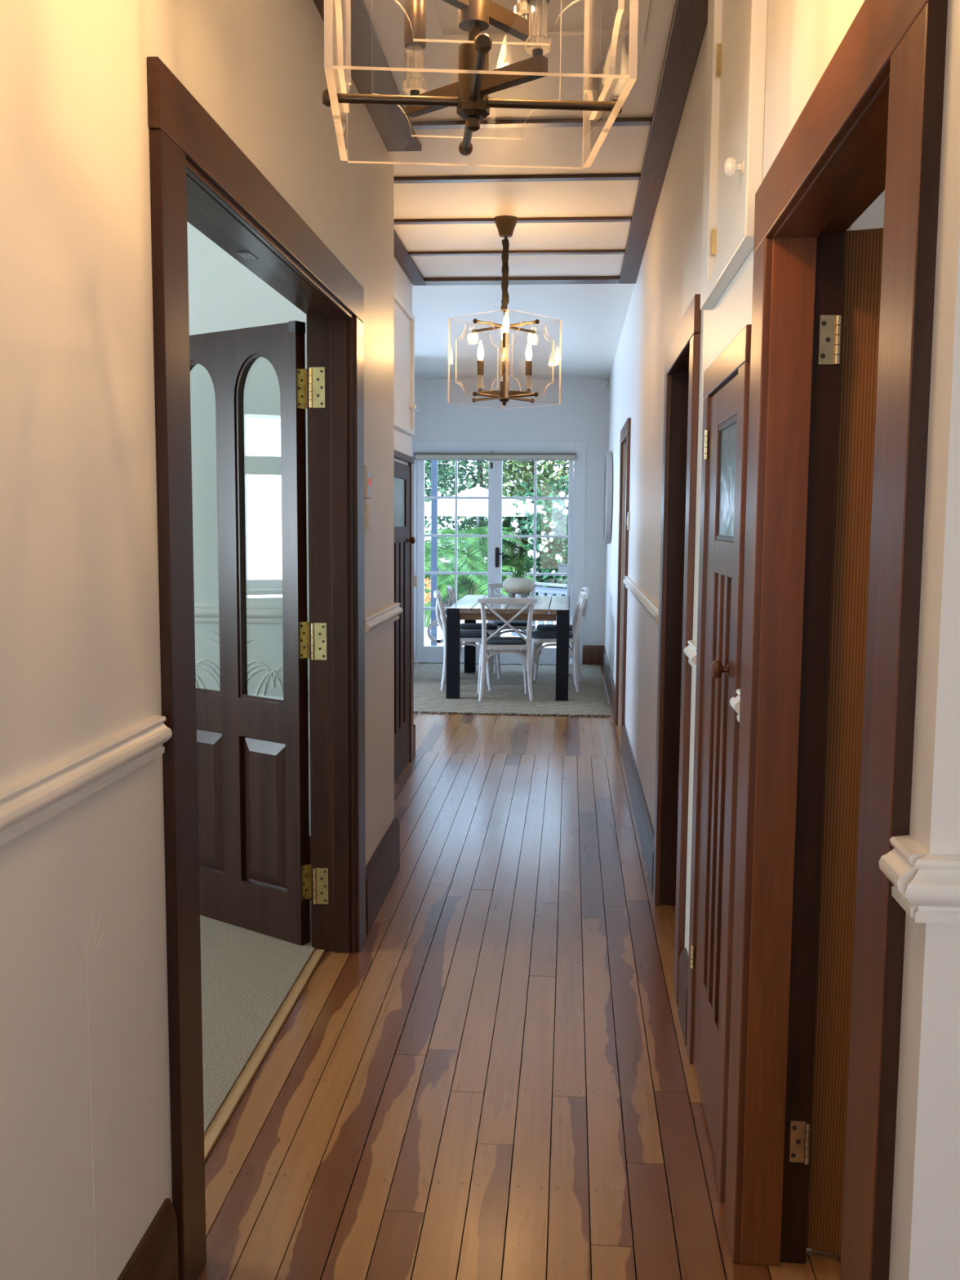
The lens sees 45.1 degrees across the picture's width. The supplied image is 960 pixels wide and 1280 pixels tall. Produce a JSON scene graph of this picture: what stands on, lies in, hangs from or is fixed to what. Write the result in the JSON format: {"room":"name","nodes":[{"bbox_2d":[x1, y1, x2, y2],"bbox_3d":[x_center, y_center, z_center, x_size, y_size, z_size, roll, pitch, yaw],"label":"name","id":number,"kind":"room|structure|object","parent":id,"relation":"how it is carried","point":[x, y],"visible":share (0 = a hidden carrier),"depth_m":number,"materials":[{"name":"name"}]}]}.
{"room":"house hallway","nodes":[
{"label":"house hallway","id":0,"kind":"room"},
{"bbox_2d":[0,0,412,1279],"bbox_3d":[-0.759,-0.280,3.005,0.518,2.972,8.500,1,6,4],"label":"wall","id":1,"kind":"structure","parent":0,"point":[86,1138],"depth_m":1.81,"materials":[{"name":"white paint"}]},
{"bbox_2d":[0,715,172,846],"bbox_3d":[-0.691,0.335,0.434,0.031,0.068,3.285,1,6,4],"label":"trim","id":2,"kind":"structure","parent":1,"relation":"attached to","point":[31,799],"depth_m":1.69,"materials":[{"name":"white paint"}]},
{"bbox_2d":[116,1198,178,1279],"bbox_3d":[-0.703,1.327,0.537,0.021,0.240,3.285,1,6,4],"label":"baseboard","id":3,"kind":"structure","parent":1,"relation":"attached to","point":[155,1257],"depth_m":2.07,"materials":[{"name":"brown wood"}]},
{"bbox_2d":[146,56,365,1279],"bbox_3d":[-0.614,0.011,3.331,0.754,2.283,2.454,-1,6,-14],"label":"door","id":4,"kind":"structure","parent":1,"relation":"in","point":[236,762],"depth_m":3.88,"materials":[{"name":"brown wood"}]},
{"bbox_2d":[364,498,371,531],"bbox_3d":[-0.403,-0.446,4.142,0.016,0.114,0.116,1,6,4],"label":"light switch","id":5,"kind":"object","parent":1,"relation":"attached to","point":[367,523],"visible":0.93,"depth_m":4.12,"materials":[{"name":"beige plastic"}]},
{"bbox_2d":[364,465,371,498],"bbox_3d":[-0.402,-0.563,4.130,0.016,0.116,0.116,1,6,4],"label":"thermostat","id":6,"kind":"object","parent":1,"relation":"attached to","point":[367,469],"visible":0.9,"depth_m":4.10,"materials":[{"name":"beige plastic"}]},
{"bbox_2d":[365,817,399,933],"bbox_3d":[-0.386,0.915,4.586,0.021,0.230,0.790,1,6,4],"label":"baseboard","id":7,"kind":"structure","parent":1,"relation":"attached to","point":[383,867],"depth_m":4.52,"materials":[{"name":"brown wood"}]},
{"bbox_2d":[364,602,403,637],"bbox_3d":[-0.373,-0.083,4.495,0.031,0.068,0.815,1,6,4],"label":"trim","id":8,"kind":"structure","parent":1,"relation":"attached to","point":[375,621],"depth_m":4.42,"materials":[{"name":"white paint"}]},
{"bbox_2d":[394,449,415,782],"bbox_3d":[-0.466,-0.105,6.421,0.055,1.880,1.585,1,6,4],"label":"door","id":9,"kind":"structure","parent":1,"relation":"in","point":[404,539],"depth_m":6.83,"materials":[{"name":"brown wood"}]},
{"bbox_2d":[393,289,416,435],"bbox_3d":[-0.459,-1.522,6.257,0.052,0.708,1.550,1,6,4],"label":"upper cabinet","id":10,"kind":"object","parent":1,"relation":"attached to","point":[405,406],"visible":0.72,"depth_m":6.67,"materials":[{"name":"white paint"}]},
{"bbox_2d":[413,724,415,757],"bbox_3d":[-0.556,0.640,7.347,0.286,0.205,0.086,1,6,4],"label":"baseboard","id":11,"kind":"structure","parent":1,"relation":"attached to","point":[414,724],"depth_m":7.35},
{"bbox_2d":[413,575,417,586],"bbox_3d":[-0.542,-0.373,7.280,0.295,0.068,0.031,1,6,4],"label":"trim","id":12,"kind":"structure","parent":1,"relation":"attached to","point":[415,576],"depth_m":7.25,"materials":[{"name":"white paint"}]},
{"bbox_2d":[186,221,311,835],"bbox_3d":[-2.560,-0.253,2.620,3.987,2.972,4.550,1,6,4],"label":"wall","id":13,"kind":"structure","parent":0,"point":[224,295],"depth_m":4.62,"materials":[{"name":"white paint"}]},
{"bbox_2d":[194,604,309,622],"bbox_3d":[-2.330,-0.126,4.772,3.620,0.068,0.031,1,6,4],"label":"trim","id":14,"kind":"structure","parent":13,"relation":"attached to","point":[202,613],"depth_m":4.66,"materials":[{"name":"white paint"}]},
{"bbox_2d":[309,835,311,864],"bbox_3d":[-2.337,0.883,4.881,3.620,0.205,0.021,1,6,4],"label":"baseboard","id":15,"kind":"structure","parent":13,"relation":"attached to","point":[309,836],"depth_m":4.74,"materials":[{"name":"brown wood"}]},
{"bbox_2d":[313,0,707,378],"bbox_3d":[-0.170,-2.050,5.222,8.400,0.140,13.750,1,6,4],"label":"ceiling","id":16,"kind":"structure","parent":0,"point":[578,242],"depth_m":4.93,"materials":[{"name":"beige paint"}]},
{"bbox_2d":[322,0,638,168],"bbox_3d":[-0.007,-1.179,1.629,0.432,0.890,0.432,0,6,-4],"label":"pendant light","id":17,"kind":"object","parent":16,"relation":"hanging from","point":[469,95],"visible":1,"depth_m":1.66,"materials":[{"name":"brown metal"}]},
{"bbox_2d":[404,0,426,51],"bbox_3d":[-0.097,-0.925,1.733,0.033,0.070,0.032,0,6,-4],"label":"socket","id":18,"kind":"object","parent":17,"relation":"attached to","point":[415,10],"depth_m":1.72,"materials":[{"name":"clear glass"}]},
{"bbox_2d":[526,0,550,6],"bbox_3d":[0.080,-0.908,1.578,0.033,0.070,0.032,0,6,-4],"label":"socket","id":19,"kind":"object","parent":17,"relation":"attached to","point":[532,2],"depth_m":1.59,"materials":[{"name":"clear glass"}]},
{"bbox_2d":[448,215,561,408],"bbox_3d":[0.122,-1.593,5.634,0.432,0.890,0.432,6,8,44],"label":"pendant light","id":20,"kind":"object","parent":16,"relation":"hanging from","point":[505,224],"visible":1,"depth_m":5.61,"materials":[{"name":"brown metal"}]},
{"bbox_2d":[476,360,484,375],"bbox_3d":[0.002,-1.331,5.659,0.032,0.070,0.033,6,8,44],"label":"socket","id":21,"kind":"object","parent":20,"relation":"attached to","point":[480,368],"depth_m":5.65,"materials":[{"name":"brown metal"}]},
{"bbox_2d":[502,332,509,348],"bbox_3d":[0.123,-1.433,5.532,0.032,0.070,0.033,6,8,44],"label":"socket","id":22,"kind":"object","parent":20,"relation":"attached to","point":[504,334],"depth_m":5.52,"materials":[{"name":"brown metal"}]},
{"bbox_2d":[524,360,532,376],"bbox_3d":[0.238,-1.330,5.664,0.032,0.070,0.033,6,8,44],"label":"socket","id":23,"kind":"object","parent":20,"relation":"attached to","point":[528,372],"depth_m":5.65,"materials":[{"name":"brown metal"}]},
{"bbox_2d":[412,378,608,645],"bbox_3d":[-1.262,-1.241,12.247,5.172,2.972,0.150,1,6,4],"label":"wall","id":24,"kind":"structure","parent":0,"point":[581,415],"depth_m":11.95,"materials":[{"name":"grey paint"}]},
{"bbox_2d":[413,452,577,460],"bbox_3d":[0.152,-1.895,11.943,1.690,0.080,0.063,1,6,4],"label":"roller blind","id":25,"kind":"object","parent":24,"relation":"attached to","point":[417,455],"visible":0.96,"depth_m":11.92,"materials":[{"name":"grey fabric"}]},
{"bbox_2d":[412,441,586,664],"bbox_3d":[0.149,-0.899,12.137,1.883,2.330,0.219,1,6,4],"label":"door","id":26,"kind":"structure","parent":24,"relation":"in","point":[574,569],"depth_m":12.05,"materials":[{"name":"white paint"}]},
{"bbox_2d":[582,644,603,665],"bbox_3d":[1.187,0.158,12.114,0.226,0.205,0.021,1,6,4],"label":"baseboard","id":27,"kind":"structure","parent":24,"relation":"attached to","point":[592,654],"depth_m":12.11,"materials":[{"name":"brown wood"}]},
{"bbox_2d":[198,662,840,1279],"bbox_3d":[-0.190,0.985,5.561,8.400,0.132,13.800,1,6,4],"label":"floor","id":28,"kind":"structure","parent":0,"point":[500,1082],"depth_m":3.22,"materials":[{"name":"wood"}]},
{"bbox_2d":[413,662,610,717],"bbox_3d":[0.179,0.406,10.515,1.911,0.029,3.174,1,6,4],"label":"rug","id":29,"kind":"object","parent":28,"relation":"on","point":[508,696],"visible":0.63,"depth_m":9.97,"materials":[{"name":"carpet"}]},
{"bbox_2d":[433,590,492,690],"bbox_3d":[-0.157,-0.004,10.293,0.518,0.862,0.484,0,6,-2],"label":"dining chair","id":30,"kind":"object","parent":29,"relation":"on","point":[467,637],"visible":0.56,"depth_m":10.11,"materials":[{"name":"white wood"}]},
{"bbox_2d":[446,585,501,679],"bbox_3d":[-0.064,-0.082,11.054,0.518,0.862,0.484,0,6,-2],"label":"dining chair","id":31,"kind":"object","parent":29,"relation":"on","point":[491,628],"visible":0.41,"depth_m":10.88,"materials":[{"name":"white wood"}]},
{"bbox_2d":[477,597,537,701],"bbox_3d":[0.211,0.061,9.696,0.484,0.862,0.518,0,6,-3],"label":"dining chair","id":32,"kind":"object","parent":29,"relation":"on","point":[506,644],"visible":1,"depth_m":9.54,"materials":[{"name":"white wood"}]},
{"bbox_2d":[446,595,569,700],"bbox_3d":[0.295,0.029,10.487,1.019,0.757,1.764,1,6,4],"label":"dining table","id":33,"kind":"object","parent":29,"relation":"on","point":[468,608],"visible":0.88,"depth_m":9.63,"materials":[{"name":"brown wood"}]},
{"bbox_2d":[502,546,536,598],"bbox_3d":[0.373,-0.625,10.799,0.321,0.481,0.418,1,6,4],"label":"potted plant","id":34,"kind":"object","parent":33,"relation":"on","point":[523,585],"visible":0.99,"depth_m":10.73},
{"bbox_2d":[488,582,536,672],"bbox_3d":[0.321,-0.127,11.516,0.484,0.862,0.518,0,6,0],"label":"dining chair","id":35,"kind":"object","parent":29,"relation":"on","point":[522,625],"visible":0.28,"depth_m":11.30,"materials":[{"name":"white wood"}]},
{"bbox_2d":[530,591,587,692],"bbox_3d":[0.693,0.003,10.283,0.518,0.862,0.484,1,6,2],"label":"dining chair","id":36,"kind":"object","parent":29,"relation":"on","point":[540,637],"visible":0.88,"depth_m":10.10,"materials":[{"name":"white wood"}]},
{"bbox_2d":[533,586,589,681],"bbox_3d":[0.769,-0.066,10.956,0.518,0.862,0.484,1,6,2],"label":"dining chair","id":37,"kind":"object","parent":29,"relation":"on","point":[540,627],"visible":0.27,"depth_m":10.78,"materials":[{"name":"white wood"}]},
{"bbox_2d":[604,0,959,1279],"bbox_3d":[1.492,-0.636,6.593,1.254,2.972,11.060,1,6,4],"label":"wall","id":38,"kind":"structure","parent":0,"point":[804,37],"depth_m":1.27,"materials":[{"name":"white paint"}]},
{"bbox_2d":[602,382,608,390],"bbox_3d":[1.283,-2.588,11.793,0.067,0.075,0.081,1,6,4],"label":"sensor","id":39,"kind":"object","parent":38,"relation":"attached to","point":[605,384],"visible":0.99,"depth_m":11.76,"materials":[{"name":"white plastic"}]},
{"bbox_2d":[603,450,613,543],"bbox_3d":[1.181,-1.312,10.652,0.058,0.850,0.850,1,6,4],"label":"round mirror","id":40,"kind":"object","parent":38,"relation":"attached to","point":[608,475],"visible":1,"depth_m":10.33,"materials":[{"name":"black mirror"}]},
{"bbox_2d":[602,645,615,720],"bbox_3d":[1.155,0.337,10.391,0.021,0.205,3.480,1,6,4],"label":"baseboard","id":41,"kind":"structure","parent":38,"relation":"attached to","point":[611,686],"depth_m":9.95,"materials":[{"name":"brown wood"}]},
{"bbox_2d":[614,417,631,750],"bbox_3d":[1.056,-0.393,7.979,0.168,2.152,1.102,1,6,4],"label":"door","id":42,"kind":"structure","parent":38,"relation":"in","point":[625,432],"depth_m":7.56,"materials":[{"name":"wood"}]},
{"bbox_2d":[626,511,630,529],"bbox_3d":[0.937,-0.753,7.311,0.017,0.114,0.072,1,6,4],"label":"light switch","id":43,"kind":"object","parent":38,"relation":"attached to","point":[628,513],"visible":1,"depth_m":7.28,"materials":[{"name":"beige plastic"}]},
{"bbox_2d":[621,723,653,893],"bbox_3d":[0.819,0.784,6.102,0.021,0.195,2.870,1,6,4],"label":"baseboard","id":44,"kind":"structure","parent":38,"relation":"attached to","point":[646,831],"depth_m":5.62,"materials":[{"name":"brown wood"}]},
{"bbox_2d":[622,576,659,626],"bbox_3d":[0.822,-0.231,6.002,0.031,0.068,2.840,1,6,4],"label":"trim","id":45,"kind":"structure","parent":38,"relation":"attached to","point":[652,608],"depth_m":5.49,"materials":[{"name":"white paint"}]},
{"bbox_2d":[653,293,701,1004],"bbox_3d":[0.745,0.011,4.013,0.168,2.162,1.068,1,6,4],"label":"door","id":46,"kind":"structure","parent":38,"relation":"in","point":[682,364],"depth_m":4.37,"materials":[{"name":"brown wood"}]},
{"bbox_2d":[677,947,688,1045],"bbox_3d":[0.610,1.054,3.429,0.021,0.205,0.230,1,6,4],"label":"baseboard","id":47,"kind":"structure","parent":38,"relation":"attached to","point":[683,959],"depth_m":3.42,"materials":[{"name":"wood"}]},
{"bbox_2d":[684,640,697,671],"bbox_3d":[0.612,0.045,3.325,0.031,0.068,0.230,1,6,4],"label":"trim","id":48,"kind":"structure","parent":38,"relation":"attached to","point":[690,651],"depth_m":3.31,"materials":[{"name":"white paint"}]},
{"bbox_2d":[686,324,751,1202],"bbox_3d":[0.560,0.262,2.839,0.053,1.902,0.764,1,6,4],"label":"door","id":49,"kind":"structure","parent":38,"relation":"in","point":[726,380],"depth_m":2.78,"materials":[{"name":"brown wood"}]},
{"bbox_2d":[700,0,768,310],"bbox_3d":[0.570,-1.255,2.680,0.055,0.817,0.810,1,6,4],"label":"upper cabinet","id":50,"kind":"object","parent":38,"relation":"attached to","point":[737,31],"visible":0.91,"depth_m":2.67,"materials":[{"name":"white paint"}]},
{"bbox_2d":[729,688,740,722],"bbox_3d":[0.543,0.137,2.429,0.028,0.068,0.075,1,6,4],"label":"trim","id":51,"kind":"structure","parent":38,"relation":"attached to","point":[735,703],"depth_m":2.41,"materials":[{"name":"white paint"}]},
{"bbox_2d":[724,0,947,1279],"bbox_3d":[0.947,0.252,1.790,0.918,2.143,1.129,1,6,4],"label":"door","id":52,"kind":"structure","parent":38,"relation":"in","point":[842,331],"depth_m":2.18,"materials":[{"name":"brown wood"}]},
{"bbox_2d":[878,835,928,917],"bbox_3d":[0.448,0.249,1.227,0.031,0.068,0.072,1,6,4],"label":"trim","id":53,"kind":"structure","parent":38,"relation":"attached to","point":[898,865],"depth_m":1.21,"materials":[{"name":"white paint"}]},
{"bbox_2d":[851,190,884,230],"bbox_3d":[2.209,-0.138,1.829,3.080,2.972,2.200,1,6,4],"label":"wall","id":54,"kind":"structure","parent":0,"point":[873,217],"depth_m":2.79,"materials":[{"name":"white paint"}]},
{"label":"outside","id":55,"kind":"structure","parent":0,"visible":0},
{"bbox_2d":[424,562,506,614],"bbox_3d":[2.211,-1.160,28.576,28.000,0.250,32.740,1,6,4],"label":"ground","id":56,"kind":"structure","parent":55,"point":[446,605],"depth_m":24.61,"materials":[{"name":"plant"}]},
{"bbox_2d":[424,576,431,627],"bbox_3d":[-0.827,-0.541,17.040,0.418,0.856,0.221,1,6,4],"label":"clump","id":57,"kind":"object","parent":56,"relation":"on","point":[427,597],"visible":0.21,"depth_m":17.04,"materials":[{"name":"orange plant"}]},
{"bbox_2d":[424,460,467,542],"bbox_3d":[-2.233,-4.152,26.170,4.231,6.341,3.449,1,6,4],"label":"tree","id":58,"kind":"object","parent":56,"relation":"on","point":[428,492],"visible":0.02,"depth_m":25.95,"materials":[{"name":"green plant"}]},
{"bbox_2d":[424,546,471,598],"bbox_3d":[-1.233,-1.037,20.203,2.268,1.191,1.850,1,6,4],"label":"tree fern","id":59,"kind":"object","parent":56,"relation":"on","point":[441,548],"visible":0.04,"depth_m":19.61,"materials":[{"name":"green plant"}]},
{"bbox_2d":[424,542,488,612],"bbox_3d":[-0.807,-1.041,19.771,2.286,1.294,2.279,1,6,4],"label":"tree fern","id":60,"kind":"object","parent":56,"relation":"on","point":[450,553],"visible":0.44,"depth_m":19.09,"materials":[{"name":"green plant"}]},
{"bbox_2d":[424,521,528,595],"bbox_3d":[-0.123,-1.271,20.436,2.355,1.621,2.205,-5,8,-40],"label":"tree fern","id":61,"kind":"object","parent":56,"relation":"on","point":[473,548],"visible":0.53,"depth_m":20.02,"materials":[{"name":"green plant"}]},
{"bbox_2d":[424,564,537,605],"bbox_3d":[-0.105,-0.815,19.537,2.278,0.906,2.104,1,6,4],"label":"tree fern","id":62,"kind":"object","parent":56,"relation":"on","point":[478,589],"visible":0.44,"depth_m":18.99,"materials":[{"name":"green plant"}]},
{"bbox_2d":[424,483,538,571],"bbox_3d":[-0.041,-1.751,21.603,2.426,2.330,2.426,-1,6,-14],"label":"umbrella","id":63,"kind":"object","parent":56,"relation":"on","point":[477,508],"visible":0.59,"depth_m":20.54,"materials":[{"name":"white fabric"}]},
{"bbox_2d":[424,521,542,603],"bbox_3d":[-0.247,-1.495,22.979,3.112,1.760,1.248,1,6,4],"label":"shrub","id":64,"kind":"object","parent":56,"relation":"on","point":[482,540],"visible":0.05,"depth_m":22.88,"materials":[{"name":"green plant"}]},
{"bbox_2d":[424,460,551,568],"bbox_3d":[-0.038,-4.879,29.798,4.032,7.070,3.456,0,6,0],"label":"tree","id":65,"kind":"object","parent":56,"relation":"on","point":[474,478],"visible":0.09,"depth_m":29.52,"materials":[{"name":"green plant"}]},
{"bbox_2d":[424,614,571,647],"bbox_3d":[1.210,-0.001,15.766,18.000,0.070,6.940,1,6,4],"label":"paving","id":66,"kind":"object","parent":56,"relation":"on","point":[440,636],"depth_m":16.00,"materials":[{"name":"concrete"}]},
{"bbox_2d":[431,460,437,645],"bbox_3d":[-0.553,-1.475,14.008,0.140,3.200,0.140,1,6,4],"label":"post","id":67,"kind":"object","parent":66,"relation":"on","point":[433,463],"visible":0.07,"depth_m":14.00,"materials":[{"name":"white paint"}]},
{"bbox_2d":[511,582,572,637],"bbox_3d":[1.116,-0.323,14.475,0.100,0.735,2.305,-4,7,-36],"label":"balustrade","id":68,"kind":"object","parent":66,"relation":"on","point":[540,590],"visible":0.1,"depth_m":14.76,"materials":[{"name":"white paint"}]},
{"bbox_2d":[457,557,546,595],"bbox_3d":[0.511,-0.936,20.237,1.860,1.009,1.524,1,6,4],"label":"tree fern","id":69,"kind":"object","parent":56,"relation":"on","point":[512,561],"visible":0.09,"depth_m":20.20,"materials":[{"name":"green plant"}]},
{"bbox_2d":[475,460,573,527],"bbox_3d":[1.257,-3.943,25.909,2.714,6.025,2.826,2,6,15],"label":"tree","id":70,"kind":"object","parent":56,"relation":"on","point":[529,475],"visible":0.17,"depth_m":25.53,"materials":[{"name":"green plant"}]},
{"bbox_2d":[501,492,567,595],"bbox_3d":[0.887,-1.546,20.927,1.598,2.280,1.438,1,6,4],"label":"flowering shrub","id":71,"kind":"object","parent":56,"relation":"on","point":[515,525],"visible":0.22,"depth_m":20.61,"materials":[{"name":"green plant"}]},
{"bbox_2d":[502,475,573,593],"bbox_3d":[1.668,-1.938,23.072,2.982,2.637,1.340,1,6,4],"label":"shrub","id":72,"kind":"object","parent":56,"relation":"on","point":[554,487],"visible":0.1,"depth_m":22.88,"materials":[{"name":"green plant"}]},
{"bbox_2d":[520,491,573,600],"bbox_3d":[1.398,-1.402,19.726,1.419,2.249,1.413,1,6,4],"label":"flowering shrub","id":73,"kind":"object","parent":56,"relation":"on","point":[557,522],"visible":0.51,"depth_m":19.38,"materials":[{"name":"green plant"}]},
{"bbox_2d":[537,460,573,488],"bbox_3d":[2.814,-4.536,29.523,3.270,6.483,3.207,1,6,4],"label":"tree","id":74,"kind":"object","parent":56,"relation":"on","point":[562,464],"visible":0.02,"depth_m":29.86,"materials":[{"name":"green plant"}]},
{"bbox_3d":[0.428,0.050,-0.104,2.630,2.972,2.750,1,6,4],"label":"wall","id":75,"kind":"structure","parent":0,"visible":0},
{"bbox_2d":[905,853,959,924],"bbox_3d":[1.056,0.263,1.129,1.259,0.068,0.031,1,6,4],"label":"trim","id":76,"kind":"structure","parent":75,"relation":"attached to","point":[935,889],"depth_m":1.17,"materials":[{"name":"white paint"}]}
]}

